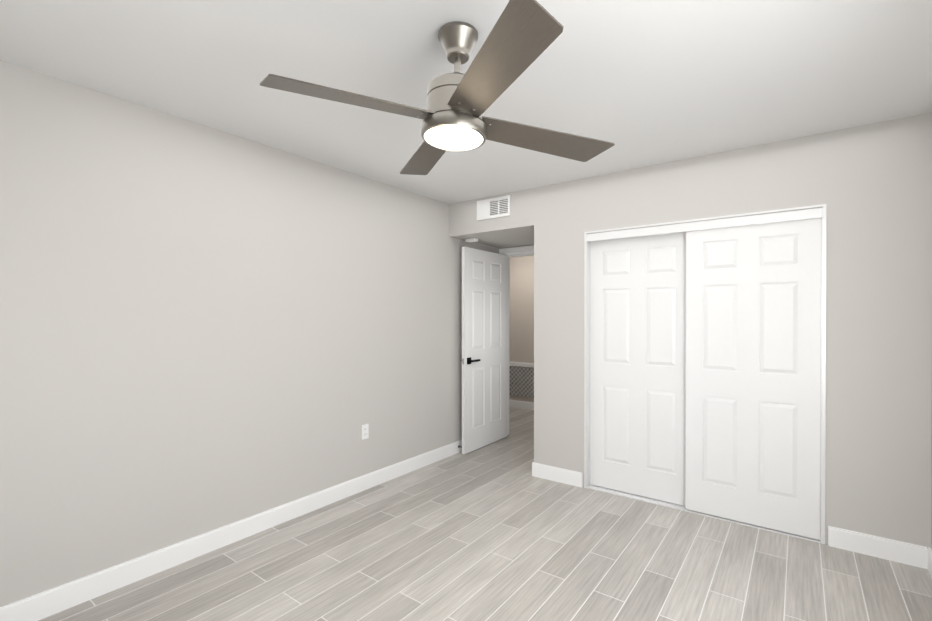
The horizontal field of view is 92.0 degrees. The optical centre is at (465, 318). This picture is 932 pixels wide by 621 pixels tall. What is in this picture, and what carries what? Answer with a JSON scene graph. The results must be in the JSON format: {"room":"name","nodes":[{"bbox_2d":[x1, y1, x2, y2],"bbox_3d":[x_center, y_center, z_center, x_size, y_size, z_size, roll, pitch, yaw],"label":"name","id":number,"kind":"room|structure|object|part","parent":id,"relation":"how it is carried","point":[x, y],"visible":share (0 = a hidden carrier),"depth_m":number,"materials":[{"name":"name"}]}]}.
{"room":"empty bedroom","nodes":[
{"label":"empty bedroom","id":0,"kind":"room"},
{"bbox_2d":[0,60,499,606],"bbox_3d":[-1.134,0.115,3.154,0.120,2.440,5.170,0,0,37],"label":"wall","id":1,"kind":"structure","parent":0,"point":[204,328],"depth_m":2.49,"materials":[{"name":"grey paint"}]},
{"bbox_2d":[0,440,461,620],"bbox_3d":[-1.085,1.278,3.114,0.013,0.115,4.914,0,0,37],"label":"baseboard","id":2,"kind":"structure","parent":1,"relation":"attached to","point":[47,603],"depth_m":2.51,"materials":[{"name":"white wood"}]},
{"bbox_2d":[361,424,368,439],"bbox_3d":[-0.787,0.881,3.518,0.008,0.114,0.070,0,0,37],"label":"electrical outlet plate","id":3,"kind":"object","parent":1,"relation":"attached to","point":[365,431],"visible":1,"depth_m":3.51,"materials":[{"name":"white plastic"}]},
{"bbox_2d":[0,0,931,203],"bbox_3d":[-0.521,-1.147,3.627,6.535,0.080,6.670,0,0,37],"label":"ceiling","id":4,"kind":"structure","parent":0,"point":[641,83],"depth_m":1.99,"materials":[{"name":"white paint"}]},
{"bbox_2d":[260,0,614,174],"bbox_3d":[-0.044,-0.886,1.730,1.045,0.424,1.047,0,0,27],"label":"fan","id":5,"kind":"object","parent":4,"relation":"hanging from","point":[523,35],"visible":1,"depth_m":1.62,"materials":[{"name":"grey metal"}]},
{"bbox_2d":[38,407,931,620],"bbox_3d":[-0.521,1.363,3.640,6.535,0.060,6.670,0,0,37],"label":"floor","id":6,"kind":"structure","parent":0,"point":[496,531],"depth_m":2.42,"materials":[{"name":"grey tile"}]},
{"bbox_2d":[509,255,533,402],"bbox_3d":[1.422,0.100,6.257,6.295,2.440,0.142,0,0,37],"label":"wall","id":7,"kind":"structure","parent":0,"point":[521,387],"depth_m":6.63,"materials":[{"name":"beige paint"}]},
{"bbox_2d":[509,400,533,409],"bbox_3d":[1.388,1.268,6.217,6.295,0.105,0.014,0,0,37],"label":"baseboard","id":8,"kind":"structure","parent":7,"relation":"attached to","point":[521,404],"depth_m":6.63,"materials":[{"name":"white wood"}]},
{"bbox_2d":[449,112,931,547],"bbox_3d":[1.433,0.112,3.752,3.295,2.440,0.915,0,0,37],"label":"wall","id":9,"kind":"structure","parent":0,"point":[870,185],"depth_m":2.63,"materials":[{"name":"grey paint"}]},
{"bbox_2d":[465,238,477,242],"bbox_3d":[0.057,-0.780,4.477,0.115,0.032,0.070,0,0,37],"label":"smoke detector","id":10,"kind":"object","parent":9,"relation":"attached to","point":[470,240],"visible":1,"depth_m":4.45,"materials":[{"name":"white plastic"}]},
{"bbox_2d":[477,195,510,220],"bbox_3d":[0.245,-0.996,4.049,0.355,0.177,0.012,0,0,37],"label":"air vent","id":11,"kind":"object","parent":9,"relation":"in","point":[496,207],"visible":1,"depth_m":4.04,"materials":[{"name":"white plastic"}]},
{"bbox_2d":[532,462,582,487],"bbox_3d":[0.741,1.275,3.693,0.445,0.115,0.013,0,0,37],"label":"baseboard","id":12,"kind":"structure","parent":9,"relation":"attached to","point":[562,475],"depth_m":3.68,"materials":[{"name":"white wood"}]},
{"bbox_2d":[584,204,826,544],"bbox_3d":[1.559,0.327,3.146,1.488,2.016,0.100,0,0,37],"label":"closet","id":13,"kind":"object","parent":9,"relation":"attached to","point":[704,368],"visible":1,"depth_m":3.03,"materials":[{"name":"white wood"}]},
{"bbox_3d":[1.295,0.342,3.378,0.747,1.955,0.035,0,0,37],"label":"panel","id":14,"kind":"part","parent":13,"relation":"part of","materials":[{"name":"white wood"}]},
{"bbox_3d":[1.832,0.344,2.920,0.743,1.955,0.035,0,0,37],"label":"panel","id":15,"kind":"part","parent":13,"relation":"part of","materials":[{"name":"white wood"}]},
{"bbox_2d":[828,526,927,568],"bbox_3d":[2.304,1.280,2.535,0.414,0.115,0.013,0,0,37],"label":"baseboard","id":16,"kind":"structure","parent":9,"relation":"attached to","point":[915,555],"depth_m":2.52,"materials":[{"name":"white wood"}]},
{"bbox_2d":[931,373,931,548],"bbox_3d":[2.057,0.122,1.725,0.120,2.440,6.670,0,0,37],"label":"wall","id":17,"kind":"structure","parent":0,"point":[931,460],"depth_m":2.40,"materials":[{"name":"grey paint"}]},
{"bbox_2d":[928,547,931,576],"bbox_3d":[1.285,1.289,0.800,0.013,0.115,4.015,0,0,37],"label":"baseboard","id":18,"kind":"structure","parent":17,"relation":"attached to","point":[930,560],"depth_m":2.37,"materials":[{"name":"white wood"}]},
{"bbox_3d":[0.827,0.107,4.844,1.020,2.440,0.120,0,0,37],"label":"wall","id":19,"kind":"structure","parent":0,"visible":0},
{"bbox_2d":[461,247,506,453],"bbox_3d":[0.211,0.307,4.729,0.147,2.025,0.816,0,0,36],"label":"door","id":20,"kind":"structure","parent":19,"relation":"in","point":[484,348],"depth_m":4.67,"materials":[{"name":"white wood"}]},
{"bbox_2d":[499,245,533,435],"bbox_3d":[0.787,0.269,4.875,0.960,2.115,0.152,0,0,37],"label":"door frame","id":21,"kind":"structure","parent":19,"relation":"attached to","point":[518,251],"depth_m":5.11,"materials":[{"name":"white wood"}]}
]}

